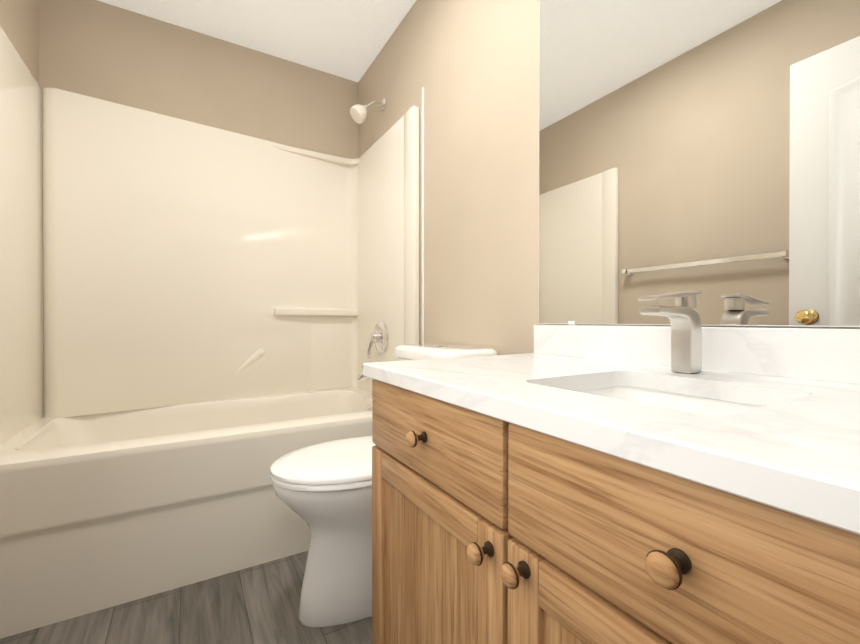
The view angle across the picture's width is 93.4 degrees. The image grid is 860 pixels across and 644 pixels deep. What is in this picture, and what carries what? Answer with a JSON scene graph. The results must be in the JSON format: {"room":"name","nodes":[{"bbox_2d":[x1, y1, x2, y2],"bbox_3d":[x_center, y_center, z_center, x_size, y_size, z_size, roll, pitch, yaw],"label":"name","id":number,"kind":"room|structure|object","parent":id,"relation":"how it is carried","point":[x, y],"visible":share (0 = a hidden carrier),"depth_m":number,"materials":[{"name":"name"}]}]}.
{"room":"bathroom","nodes":[
{"label":"bathroom","id":0,"kind":"room"},
{"bbox_2d":[0,0,38,84],"bbox_3d":[-0.859,-0.293,0.206,0.100,2.470,3.937,0,0,-31],"label":"wall","id":1,"kind":"structure","parent":0,"point":[19,22],"depth_m":1.68,"materials":[{"name":"paint"}]},
{"bbox_2d":[0,551,371,643],"bbox_3d":[-0.163,0.990,0.626,1.720,0.100,3.937,0,0,-31],"label":"floor","id":2,"kind":"structure","parent":0,"point":[258,604],"depth_m":1.27,"materials":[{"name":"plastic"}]},
{"bbox_2d":[0,26,418,638],"bbox_3d":[-0.907,-0.039,1.874,1.514,1.943,0.816,0,0,-31],"label":"shower","id":3,"kind":"object","parent":2,"relation":"on","point":[192,314],"visible":0.9,"depth_m":1.85,"materials":[{"name":"white plastic"}]},
{"bbox_2d":[356,366,371,381],"bbox_3d":[-0.325,0.275,2.168,0.150,0.085,0.056,0,0,-31],"label":"tub spout","id":4,"kind":"object","parent":3,"relation":"attached to","point":[360,377],"visible":0.4,"depth_m":2.13,"materials":[{"name":"silver metal"}]},
{"bbox_2d":[366,321,387,358],"bbox_3d":[-0.301,0.097,2.193,0.083,0.204,0.176,0,0,-31],"label":"tub valve","id":5,"kind":"object","parent":3,"relation":"attached to","point":[379,337],"visible":1,"depth_m":2.18,"materials":[{"name":"silver metal"}]},
{"bbox_2d":[270,343,497,626],"bbox_3d":[-0.168,0.511,1.402,0.722,0.848,0.428,0,0,-31],"label":"toilet","id":6,"kind":"object","parent":2,"relation":"on","point":[323,490],"visible":0.38,"depth_m":1.25,"materials":[{"name":"white ceramic"}]},
{"bbox_2d":[363,325,859,643],"bbox_3d":[0.323,0.475,0.702,0.598,0.928,0.957,0,0,-31],"label":"bathroom vanity","id":7,"kind":"object","parent":2,"relation":"on","point":[582,484],"visible":1,"depth_m":0.49,"materials":[{"name":"brown wood"}]},
{"bbox_2d":[638,290,701,373],"bbox_3d":[0.453,0.019,0.762,0.152,0.159,0.038,0,0,-31],"label":"faucet","id":8,"kind":"object","parent":7,"relation":"on","point":[682,315],"visible":1,"depth_m":0.77,"materials":[{"name":"silver metal"}]},
{"bbox_2d":[38,0,357,158],"bbox_3d":[-1.142,-0.304,2.269,1.520,2.470,0.100,0,0,-31],"label":"wall","id":9,"kind":"structure","parent":0,"point":[97,49],"depth_m":2.13,"materials":[{"name":"paint"}]},
{"bbox_2d":[98,0,415,81],"bbox_3d":[-0.163,-1.581,0.613,1.720,0.100,3.937,0,0,-31],"label":"ceiling","id":10,"kind":"structure","parent":0,"point":[347,39],"depth_m":2.10,"materials":[{"name":"white paint"}]},
{"bbox_2d":[358,0,859,354],"bbox_3d":[0.534,-0.298,1.033,0.100,2.470,3.937,0,0,-31],"label":"wall","id":11,"kind":"structure","parent":0,"point":[471,67],"depth_m":1.55,"materials":[{"name":"paint"}]},
{"bbox_2d":[350,98,385,123],"bbox_3d":[-0.340,-1.159,2.209,0.196,0.168,0.092,0,0,-31],"label":"shower head","id":12,"kind":"object","parent":11,"relation":"attached to","point":[358,113],"visible":1,"depth_m":2.17},
{"bbox_2d":[422,87,423,343],"bbox_3d":[-0.033,-0.077,1.885,0.006,2.020,0.014,0,0,-31],"label":"trim strip","id":13,"kind":"object","parent":11,"relation":"attached to","point":[422,215],"visible":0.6,"depth_m":1.88,"materials":[{"name":"white plastic"}]},
{"bbox_2d":[539,0,859,326],"bbox_3d":[0.579,-0.551,0.843,0.010,1.121,0.949,0,0,-31],"label":"mirror","id":14,"kind":"object","parent":11,"relation":"attached to","point":[709,150],"visible":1,"depth_m":0.85,"materials":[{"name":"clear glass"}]}
]}

